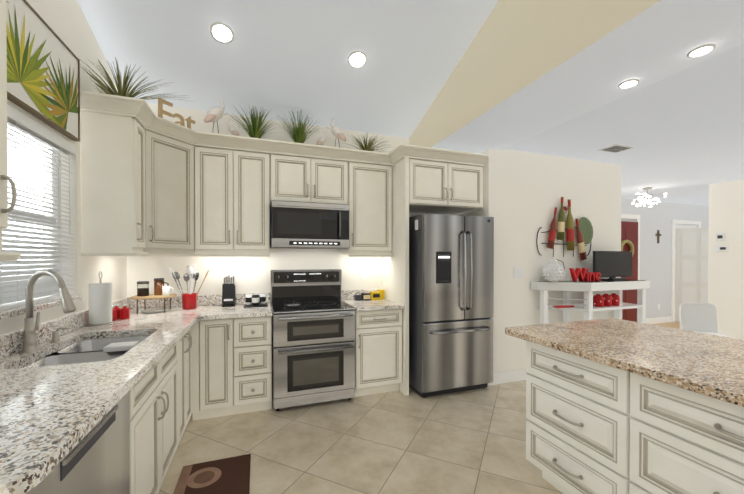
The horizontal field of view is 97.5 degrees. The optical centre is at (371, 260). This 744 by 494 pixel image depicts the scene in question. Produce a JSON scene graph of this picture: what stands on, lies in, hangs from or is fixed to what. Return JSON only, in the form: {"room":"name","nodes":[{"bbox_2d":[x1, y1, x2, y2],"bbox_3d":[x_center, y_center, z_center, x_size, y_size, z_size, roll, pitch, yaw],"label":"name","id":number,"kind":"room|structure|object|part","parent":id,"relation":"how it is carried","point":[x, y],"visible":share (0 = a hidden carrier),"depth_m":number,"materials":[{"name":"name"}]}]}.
{"room":"kitchen","nodes":[
{"label":"kitchen","id":0,"kind":"room"},
{"bbox_2d":[0,0,126,335],"bbox_3d":[-1.241,-1.214,-0.214,0.180,5.200,7.200,0,0,-19],"label":"wall","id":1,"kind":"structure","parent":0,"point":[66,21],"depth_m":2.20,"materials":[{"name":"white paint"}]},
{"bbox_2d":[0,0,19,255],"bbox_3d":[-1.352,-0.575,0.870,0.317,1.095,0.490,0,0,-19],"label":"upper cabinet","id":2,"kind":"object","parent":1,"relation":"attached to","point":[4,178],"depth_m":1.13,"materials":[{"name":"paint"}]},
{"bbox_2d":[0,124,81,319],"bbox_3d":[-1.871,-0.248,1.633,0.210,1.640,1.730,0,0,-19],"label":"window","id":3,"kind":"structure","parent":1,"relation":"in","point":[12,312],"depth_m":1.92,"materials":[{"name":"white"}]},
{"bbox_2d":[0,104,75,310],"bbox_3d":[-1.823,-0.264,1.650,0.074,1.004,1.120,0,0,-19],"label":"window blinds","id":4,"kind":"object","parent":3,"relation":"attached to","point":[13,289],"visible":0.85,"depth_m":1.82,"materials":[{"name":"white plastic"}]},
{"bbox_2d":[6,0,79,141],"bbox_3d":[-1.778,-1.056,1.655,0.036,0.539,1.064,0,0,-19],"label":"picture frame","id":5,"kind":"object","parent":1,"relation":"attached to","point":[38,27],"depth_m":1.78,"materials":[{"name":"paper"}]},
{"bbox_3d":[-1.775,-1.056,1.690,0.002,0.507,0.967,0,0,-19],"label":"art picture","id":6,"kind":"part","parent":5,"relation":"part of"},
{"bbox_2d":[0,297,129,358],"bbox_3d":[-1.815,0.403,1.754,0.024,0.104,2.721,0,0,-19],"label":"backsplash","id":7,"kind":"structure","parent":1,"relation":"attached to","point":[11,343],"depth_m":1.86,"materials":[{"name":"stone"}]},
{"bbox_2d":[80,92,147,255],"bbox_3d":[-1.888,-0.599,2.398,0.317,1.070,0.230,0,0,-19],"label":"upper cabinet","id":8,"kind":"object","parent":1,"relation":"attached to","point":[113,129],"depth_m":2.30,"materials":[{"name":"paint"}]},
{"bbox_2d":[75,56,194,101],"bbox_3d":[-1.706,-1.272,2.509,0.626,0.274,0.920,0,0,-19],"label":"plant","id":9,"kind":"object","parent":8,"relation":"on","point":[123,90],"visible":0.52,"depth_m":2.34,"materials":[{"name":"green plant"}]},
{"bbox_2d":[77,0,497,137],"bbox_3d":[0.206,-2.630,0.150,3.000,2.360,7.150,0,0,-19],"label":"ceiling","id":10,"kind":"structure","parent":0,"point":[279,59],"depth_m":2.74,"materials":[{"name":"white paint"}]},
{"bbox_2d":[210,22,233,43],"bbox_3d":[-1.158,-1.764,2.519,0.174,0.074,0.167,0,0,-19],"label":"recessed light","id":11,"kind":"object","parent":10,"relation":"in","point":[221,32],"visible":1,"depth_m":2.51,"materials":[{"name":"white"}]},
{"bbox_2d":[348,50,366,67],"bbox_3d":[-0.128,-1.772,2.863,0.174,0.074,0.167,0,0,-19],"label":"recessed light","id":12,"kind":"object","parent":10,"relation":"in","point":[357,58],"visible":1,"depth_m":2.85,"materials":[{"name":"white"}]},
{"bbox_2d":[158,380,562,493],"bbox_3d":[3.008,1.358,3.521,14.000,0.001,13.000,0,0,-19],"label":"floor","id":13,"kind":"structure","parent":0,"point":[473,441],"depth_m":2.41,"materials":[{"name":"tile"}]},
{"bbox_2d":[25,392,128,493],"bbox_3d":[-1.182,0.941,0.965,0.602,0.871,0.660,0,0,-19],"label":"dishwasher","id":14,"kind":"object","parent":13,"relation":"on","point":[95,460],"visible":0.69,"depth_m":1.11,"materials":[{"name":"grey"}]},
{"bbox_2d":[55,332,186,432],"bbox_3d":[-1.648,0.930,2.209,0.637,0.872,0.238,0,0,-19],"label":"base cabinet","id":15,"kind":"object","parent":13,"relation":"on","point":[176,356],"depth_m":2.25,"materials":[{"name":"paint"}]},
{"bbox_2d":[129,365,182,493],"bbox_3d":[-1.476,1.051,1.719,0.637,0.638,0.948,0,0,-19],"label":"base cabinet","id":16,"kind":"object","parent":13,"relation":"on","point":[156,400],"depth_m":1.70,"materials":[{"name":"paint"}]},
{"bbox_2d":[187,323,194,423],"bbox_3d":[-1.727,0.929,2.434,0.637,0.872,0.238,0,0,-19],"label":"base cabinet","id":17,"kind":"object","parent":13,"relation":"on","point":[191,332],"depth_m":2.61,"materials":[{"name":"paint"}]},
{"bbox_2d":[129,307,183,318],"bbox_3d":[-1.871,0.468,2.829,0.390,0.039,0.656,0,0,-19],"label":"countertop","id":18,"kind":"structure","parent":17,"relation":"on","point":[174,310],"depth_m":2.82,"materials":[{"name":"stone"}]},
{"bbox_2d":[112,304,129,320],"bbox_3d":[-1.940,0.394,2.499,0.130,0.112,0.140,0,0,-19],"label":"canisters","id":19,"kind":"object","parent":18,"relation":"on","point":[123,313],"visible":0.83,"depth_m":2.50,"materials":[{"name":"red"}]},
{"bbox_2d":[131,278,176,313],"bbox_3d":[-1.919,0.301,2.877,0.340,0.292,0.340,0,0,-19],"label":"stand","id":20,"kind":"object","parent":18,"relation":"on","point":[161,291],"visible":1,"depth_m":2.83,"materials":[{"name":"brown wood"}]},
{"bbox_2d":[168,264,208,309],"bbox_3d":[-1.702,0.241,3.028,0.337,0.410,0.229,0,0,-19],"label":"utensil crock","id":21,"kind":"object","parent":18,"relation":"on","point":[189,300],"visible":1,"depth_m":3.01,"materials":[{"name":"red ceramic"}]},
{"bbox_2d":[173,454,250,493],"bbox_3d":[-0.857,1.365,1.673,0.420,0.011,1.170,0,0,-19],"label":"kitchen mat","id":22,"kind":"object","parent":13,"relation":"on","point":[230,475],"visible":0.96,"depth_m":2.04,"materials":[{"name":"brown fabric"}]},
{"bbox_2d":[199,318,234,419],"bbox_3d":[-1.441,0.924,3.020,0.330,0.872,0.587,0,0,-19],"label":"base cabinet","id":23,"kind":"object","parent":13,"relation":"on","point":[203,369],"depth_m":2.76,"materials":[{"name":"paint"}]},
{"bbox_2d":[0,305,207,493],"bbox_3d":[-1.500,0.475,1.862,0.690,0.039,2.726,0,0,-19],"label":"countertop","id":24,"kind":"structure","parent":23,"relation":"on","point":[52,416],"depth_m":1.15,"materials":[{"name":"stone"}]},
{"bbox_2d":[20,270,75,352],"bbox_3d":[-1.616,0.251,1.639,0.268,0.413,0.198,0,0,-19],"label":"faucet","id":25,"kind":"object","parent":24,"relation":"on","point":[30,330],"visible":0.98,"depth_m":1.62,"materials":[{"name":"silver metal"}]},
{"bbox_2d":[50,327,68,342],"bbox_3d":[-1.762,0.415,1.841,0.083,0.081,0.043,0,0,-19],"label":"soap dispenser","id":26,"kind":"object","parent":24,"relation":"on","point":[55,336],"visible":1,"depth_m":1.83,"materials":[{"name":"silver metal"}]},
{"bbox_2d":[21,335,149,367],"bbox_3d":[-1.501,0.587,1.780,0.432,0.240,0.724,0,0,-19],"label":"sink","id":27,"kind":"object","parent":24,"relation":"in","point":[94,350],"visible":0.15,"depth_m":1.79,"materials":[{"name":"silver metal"}]},
{"bbox_2d":[87,271,113,326],"bbox_3d":[-1.911,0.263,2.296,0.150,0.378,0.150,0,0,-19],"label":"paper towel","id":28,"kind":"object","parent":24,"relation":"on","point":[100,303],"visible":1,"depth_m":2.25,"materials":[{"name":"white paper"}]},
{"bbox_2d":[235,316,271,413],"bbox_3d":[-1.136,0.923,3.127,0.317,0.872,0.587,0,0,-19],"label":"base cabinet","id":29,"kind":"object","parent":13,"relation":"on","point":[253,335],"depth_m":2.86,"materials":[{"name":"paint"}]},
{"bbox_2d":[200,303,271,319],"bbox_3d":[-1.245,0.466,3.049,0.577,0.039,0.656,0,0,-19],"label":"countertop","id":30,"kind":"structure","parent":29,"relation":"on","point":[211,312],"depth_m":2.85,"materials":[{"name":"stone"}]},
{"bbox_2d":[222,275,235,306],"bbox_3d":[-1.416,0.296,3.227,0.112,0.308,0.181,0,0,-19],"label":"knife block","id":31,"kind":"object","parent":30,"relation":"on","point":[228,292],"visible":1,"depth_m":3.17,"materials":[{"name":"black wood"}]},
{"bbox_2d":[243,294,267,307],"bbox_3d":[-1.145,0.390,3.223,0.229,0.108,0.200,0,0,-19],"label":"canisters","id":32,"kind":"object","parent":30,"relation":"on","point":[252,300],"visible":1,"depth_m":3.19,"materials":[{"name":"white ceramic"}]},
{"bbox_2d":[271,269,354,410],"bbox_3d":[-0.606,0.728,3.262,0.756,1.261,0.676,0,0,-19],"label":"range","id":33,"kind":"object","parent":13,"relation":"on","point":[313,337],"visible":1,"depth_m":3.03,"materials":[{"name":"silver metal"}]},
{"bbox_2d":[355,309,401,396],"bbox_3d":[-0.020,0.920,3.518,0.500,0.872,0.587,0,0,-19],"label":"base cabinet","id":34,"kind":"object","parent":13,"relation":"on","point":[378,333],"depth_m":3.25,"materials":[{"name":"paint"}]},
{"bbox_2d":[342,299,403,310],"bbox_3d":[-0.015,0.463,3.496,0.504,0.039,0.626,0,0,-19],"label":"countertop","id":35,"kind":"structure","parent":34,"relation":"on","point":[369,305],"depth_m":3.31,"materials":[{"name":"stone"}]},
{"bbox_2d":[354,289,384,300],"bbox_3d":[-0.024,0.386,3.668,0.340,0.110,0.102,0,0,-19],"label":"boxes","id":36,"kind":"object","parent":35,"relation":"on","point":[379,294],"visible":1,"depth_m":3.64,"materials":[{"name":"yellow cardboard"}]},
{"bbox_2d":[409,214,493,397],"bbox_3d":[0.763,0.449,3.615,0.821,1.814,0.885,0,0,-19],"label":"fridge","id":37,"kind":"object","parent":13,"relation":"on","point":[451,296],"visible":0.98,"depth_m":3.25,"materials":[{"name":"silver metal"}]},
{"bbox_2d":[531,279,649,323],"bbox_3d":[2.541,0.793,3.780,1.429,1.124,0.365,0,0,-19],"label":"console","id":38,"kind":"object","parent":13,"relation":"on","point":[588,288],"visible":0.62,"depth_m":3.66,"materials":[{"name":"white wood"}]},
{"bbox_2d":[542,258,565,281],"bbox_3d":[2.035,0.101,3.658,0.240,0.260,0.231,0,0,-19],"label":"vase","id":39,"kind":"object","parent":38,"relation":"on","point":[553,270],"visible":1,"depth_m":3.59,"materials":[{"name":"white ceramic"}]},
{"bbox_2d":[553,305,573,307],"bbox_3d":[2.166,0.516,3.681,0.240,0.018,0.070,0,0,-19],"label":"plate","id":40,"kind":"object","parent":38,"relation":"in","point":[558,306],"depth_m":3.65,"materials":[{"name":"red"}]},
{"bbox_2d":[569,268,600,281],"bbox_3d":[2.392,0.157,3.657,0.444,0.149,0.044,0,0,-19],"label":"sign","id":41,"kind":"object","parent":38,"relation":"on","point":[582,275],"visible":1,"depth_m":3.63,"materials":[{"name":"red"}]},
{"bbox_2d":[593,251,631,279],"bbox_3d":[2.890,0.057,3.910,0.640,0.344,0.150,0,0,-19],"label":"tv","id":42,"kind":"object","parent":38,"relation":"on","point":[612,264],"visible":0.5,"depth_m":3.89,"materials":[{"name":"black plastic"}]},
{"bbox_2d":[608,278,626,280],"bbox_3d":[2.831,0.216,3.761,0.230,0.029,0.055,0,0,-19],"label":"cable box","id":43,"kind":"object","parent":38,"relation":"on","point":[617,279],"visible":1,"depth_m":3.73,"materials":[{"name":"black plastic"}]},
{"bbox_2d":[526,341,743,493],"bbox_3d":[1.799,0.941,0.768,0.784,0.873,3.010,0,0,-19],"label":"kitchen island","id":44,"kind":"object","parent":13,"relation":"on","point":[593,427],"visible":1,"depth_m":1.52,"materials":[{"name":"paint"}]},
{"bbox_2d":[505,318,743,406],"bbox_3d":[1.923,0.482,0.869,1.080,0.039,3.225,0,0,-19],"label":"island countertop","id":45,"kind":"structure","parent":44,"relation":"on","point":[710,365],"depth_m":1.68,"materials":[{"name":"stone"}]},
{"bbox_2d":[679,303,735,338],"bbox_3d":[4.053,0.946,3.937,0.380,0.819,0.496,0,0,21],"label":"chair","id":46,"kind":"object","parent":13,"relation":"on","point":[699,317],"visible":0.44,"depth_m":4.10,"materials":[{"name":"white plastic"}]},
{"bbox_2d":[127,103,621,372],"bbox_3d":[0.442,-1.244,3.704,5.590,5.200,0.880,0,0,-19],"label":"wall","id":47,"kind":"structure","parent":0,"point":[524,193],"depth_m":3.67,"materials":[{"name":"white paint"}]},
{"bbox_2d":[148,112,195,251],"bbox_3d":[-1.694,-0.619,2.746,0.302,1.035,0.302,0,0,-19],"label":"upper cabinet","id":48,"kind":"object","parent":47,"relation":"attached to","point":[152,184],"depth_m":2.74,"materials":[{"name":"paint"}]},
{"bbox_2d":[158,99,194,128],"bbox_3d":[-1.689,-1.241,2.837,0.016,0.207,0.331,0,0,26],"label":"eat sign","id":49,"kind":"object","parent":48,"relation":"on","point":[161,111],"visible":0.5,"depth_m":2.78,"materials":[{"name":"brown wood"}]},
{"bbox_2d":[148,248,195,255],"bbox_3d":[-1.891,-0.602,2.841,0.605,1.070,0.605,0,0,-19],"label":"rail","id":50,"kind":"object","parent":47,"relation":"attached to","point":[151,251],"depth_m":2.70,"materials":[{"name":"paint"}]},
{"bbox_2d":[130,293,269,308],"bbox_3d":[-1.661,0.392,3.238,1.237,0.104,0.020,0,0,-19],"label":"backsplash","id":51,"kind":"structure","parent":47,"relation":"attached to","point":[202,300],"depth_m":3.16,"materials":[{"name":"stone"}]},
{"bbox_2d":[196,132,235,255],"bbox_3d":[-1.497,-0.604,3.131,0.326,1.069,0.317,0,0,-19],"label":"upper cabinet","id":52,"kind":"object","parent":47,"relation":"attached to","point":[215,155],"depth_m":2.99,"materials":[{"name":"paint"}]},
{"bbox_2d":[204,100,224,133],"bbox_3d":[-1.474,-1.400,3.135,0.253,0.520,0.092,0,0,-19],"label":"heron","id":53,"kind":"object","parent":52,"relation":"on","point":[214,114],"visible":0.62,"depth_m":3.09,"materials":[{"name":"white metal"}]},
{"bbox_2d":[236,136,271,255],"bbox_3d":[-1.190,-0.605,3.239,0.325,1.069,0.317,0,0,-19],"label":"upper cabinet","id":54,"kind":"object","parent":47,"relation":"attached to","point":[253,157],"depth_m":3.09,"materials":[{"name":"paint"}]},
{"bbox_2d":[227,113,238,135],"bbox_3d":[-1.404,-1.302,3.246,0.157,0.323,0.057,0,0,-19],"label":"heron","id":55,"kind":"object","parent":54,"relation":"on","point":[232,129],"visible":0.81,"depth_m":3.23,"materials":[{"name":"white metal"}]},
{"bbox_2d":[231,105,278,137],"bbox_3d":[-1.146,-1.321,3.178,0.507,0.361,0.435,0,0,-19],"label":"plant","id":56,"kind":"object","parent":54,"relation":"on","point":[253,130],"visible":0.79,"depth_m":3.14,"materials":[{"name":"green plant"}]},
{"bbox_2d":[272,140,311,202],"bbox_3d":[-0.850,-0.858,3.357,0.389,0.564,0.317,0,0,-19],"label":"upper cabinet","id":57,"kind":"object","parent":47,"relation":"attached to","point":[291,163],"depth_m":3.20,"materials":[{"name":"paint"}]},
{"bbox_2d":[276,110,319,142],"bbox_3d":[-0.739,-1.337,3.319,0.490,0.391,0.438,0,0,-19],"label":"plant","id":58,"kind":"object","parent":57,"relation":"on","point":[298,133],"visible":0.73,"depth_m":3.29,"materials":[{"name":"green plant"}]},
{"bbox_2d":[270,201,349,248],"bbox_3d":[-0.643,-0.350,3.361,0.760,0.438,0.450,0,0,-19],"label":"microwave","id":59,"kind":"object","parent":57,"relation":"attached to","point":[298,225],"visible":1,"depth_m":3.19,"materials":[{"name":"grey metal"}]},
{"bbox_2d":[312,144,351,207],"bbox_3d":[-0.482,-0.859,3.485,0.389,0.564,0.317,0,0,-19],"label":"upper cabinet","id":60,"kind":"object","parent":47,"relation":"attached to","point":[331,167],"depth_m":3.34,"materials":[{"name":"paint"}]},
{"bbox_2d":[317,126,327,145],"bbox_3d":[-0.530,-1.305,3.552,0.157,0.323,0.057,0,0,-19],"label":"heron","id":61,"kind":"object","parent":60,"relation":"on","point":[321,140],"visible":0.96,"depth_m":3.53,"materials":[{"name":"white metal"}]},
{"bbox_2d":[342,289,377,299],"bbox_3d":[-0.115,0.388,3.781,0.504,0.104,0.020,0,0,-19],"label":"backsplash","id":62,"kind":"structure","parent":47,"relation":"attached to","point":[346,294],"depth_m":3.73,"materials":[{"name":"stone"}]},
{"bbox_2d":[360,269,365,278],"bbox_3d":[-0.105,0.156,3.792,0.070,0.120,0.009,0,0,-19],"label":"outlet","id":63,"kind":"object","parent":47,"relation":"attached to","point":[362,273],"visible":1,"depth_m":3.79,"materials":[{"name":"white plastic"}]},
{"bbox_2d":[341,152,395,255],"bbox_3d":[-0.062,-0.608,3.635,0.494,1.069,0.317,0,0,-19],"label":"upper cabinet","id":64,"kind":"object","parent":47,"relation":"attached to","point":[372,214],"depth_m":3.49,"materials":[{"name":"paint"}]},
{"bbox_2d":[330,118,345,147],"bbox_3d":[-0.402,-1.390,3.533,0.240,0.494,0.088,0,0,-19],"label":"heron","id":65,"kind":"object","parent":64,"relation":"on","point":[337,132],"visible":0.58,"depth_m":3.51,"materials":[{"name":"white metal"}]},
{"bbox_2d":[345,133,390,151],"bbox_3d":[-0.017,-1.268,3.529,0.689,0.250,0.521,0,0,-19],"label":"plant","id":66,"kind":"object","parent":64,"relation":"on","point":[365,147],"visible":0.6,"depth_m":3.50,"materials":[{"name":"green plant"}]},
{"bbox_2d":[396,144,451,215],"bbox_3d":[0.483,-0.861,3.660,0.456,0.565,0.627,0,0,-19],"label":"upper cabinet","id":67,"kind":"object","parent":47,"relation":"attached to","point":[423,175],"depth_m":3.36,"materials":[{"name":"paint"}]},
{"bbox_2d":[424,152,483,214],"bbox_3d":[0.913,-0.862,3.811,0.456,0.565,0.627,0,0,-19],"label":"upper cabinet","id":68,"kind":"object","parent":47,"relation":"attached to","point":[465,189],"depth_m":3.52,"materials":[{"name":"paint"}]},
{"bbox_2d":[488,369,527,385],"bbox_3d":[2.245,1.290,3.881,2.107,0.129,0.013,0,0,-19],"label":"baseboard","id":69,"kind":"structure","parent":47,"relation":"attached to","point":[509,376],"depth_m":3.62,"materials":[{"name":"white wood"}]},
{"bbox_2d":[514,267,523,277],"bbox_3d":[1.651,0.132,3.666,0.140,0.120,0.009,0,0,-19],"label":"switch plate","id":70,"kind":"object","parent":47,"relation":"attached to","point":[518,272],"visible":1,"depth_m":3.66,"materials":[{"name":"white plastic"}]},
{"bbox_2d":[536,197,592,259],"bbox_3d":[2.307,-0.374,3.854,0.874,0.741,0.063,0,0,-19],"label":"art","id":71,"kind":"object","parent":47,"relation":"attached to","point":[584,227],"visible":0.96,"depth_m":3.85,"materials":[{"name":"multicoloured metal"}]},
{"bbox_2d":[409,0,659,146],"bbox_3d":[1.622,-2.502,0.648,0.001,2.623,7.150,0,0,-19],"label":"wall","id":72,"kind":"structure","parent":0,"point":[514,47],"depth_m":2.36,"materials":[{"name":"beige paint"}]},
{"bbox_2d":[432,0,743,205],"bbox_3d":[5.829,-1.216,2.637,9.250,0.020,8.100,0,0,-19],"label":"ceiling","id":73,"kind":"structure","parent":0,"point":[681,132],"depth_m":2.62,"materials":[{"name":"white paint"}]},
{"bbox_2d":[598,144,633,152],"bbox_3d":[2.665,-1.225,3.564,0.280,0.012,0.196,0,0,-19],"label":"ceiling vent","id":74,"kind":"object","parent":73,"relation":"in","point":[615,148],"visible":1,"depth_m":3.54,"materials":[{"name":"white metal"}]},
{"bbox_2d":[618,79,639,88],"bbox_3d":[1.735,-1.204,2.205,0.118,0.032,0.118,0,0,-19],"label":"recessed light","id":75,"kind":"object","parent":73,"relation":"in","point":[629,83],"visible":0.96,"depth_m":2.19,"materials":[{"name":"white"}]},
{"bbox_2d":[632,187,666,206],"bbox_3d":[4.700,-1.081,5.584,0.502,0.331,0.518,0,0,-19],"label":"chandelier","id":76,"kind":"object","parent":73,"relation":"hanging from","point":[645,196],"visible":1,"depth_m":5.55,"materials":[{"name":"white glass"}]},
{"bbox_2d":[687,43,715,57],"bbox_3d":[1.872,-1.202,1.854,0.118,0.032,0.118,0,0,-19],"label":"recessed light","id":77,"kind":"object","parent":73,"relation":"in","point":[701,50],"visible":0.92,"depth_m":1.84,"materials":[{"name":"white"}]},
{"bbox_2d":[621,198,708,317],"bbox_3d":[5.766,-0.168,6.888,6.560,3.000,0.150,0,0,-19],"label":"wall","id":78,"kind":"structure","parent":0,"point":[655,264],"depth_m":6.92,"materials":[{"name":"white paint"}]},
{"bbox_2d":[621,214,639,321],"bbox_3d":[5.015,0.198,6.477,1.030,2.265,0.130,0,0,-19],"label":"front door","id":79,"kind":"structure","parent":78,"relation":"in","point":[630,236],"depth_m":6.57,"materials":[{"name":"red wood"}]},
{"bbox_2d":[656,230,660,242],"bbox_3d":[6.059,-0.508,6.896,0.160,0.280,0.020,0,0,-19],"label":"cross","id":80,"kind":"object","parent":78,"relation":"attached to","point":[658,234],"visible":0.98,"depth_m":6.89,"materials":[{"name":"brown wood"}]},
{"bbox_2d":[646,316,671,323],"bbox_3d":[5.708,1.268,6.791,6.340,0.129,0.013,0,0,-19],"label":"baseboard","id":81,"kind":"structure","parent":78,"relation":"attached to","point":[656,320],"depth_m":6.91,"materials":[{"name":"white wood"}]},
{"bbox_2d":[671,219,708,321],"bbox_3d":[7.035,0.219,6.990,0.980,2.215,0.500,0,0,-19],"label":"door","id":82,"kind":"structure","parent":78,"relation":"in","point":[689,274],"depth_m":6.99,"materials":[{"name":"white wood"}]},
{"bbox_2d":[652,322,679,328],"bbox_3d":[5.903,1.335,6.205,5.760,0.004,1.248,0,0,-19],"label":"floor","id":83,"kind":"structure","parent":0,"point":[676,325],"depth_m":6.79,"materials":[{"name":"brown tile"}]},
{"bbox_2d":[708,179,743,339],"bbox_3d":[6.676,-0.133,2.253,0.150,3.000,6.600,0,0,-19],"label":"wall","id":84,"kind":"structure","parent":0,"point":[726,268],"depth_m":5.12,"materials":[{"name":"white paint"}]},
{"bbox_2d":[714,233,727,250],"bbox_3d":[5.555,-0.295,5.186,0.022,0.280,0.160,0,0,-19],"label":"thermostat","id":85,"kind":"object","parent":84,"relation":"attached to","point":[720,236],"visible":1,"depth_m":5.19,"materials":[{"name":"white plastic"}]}
]}

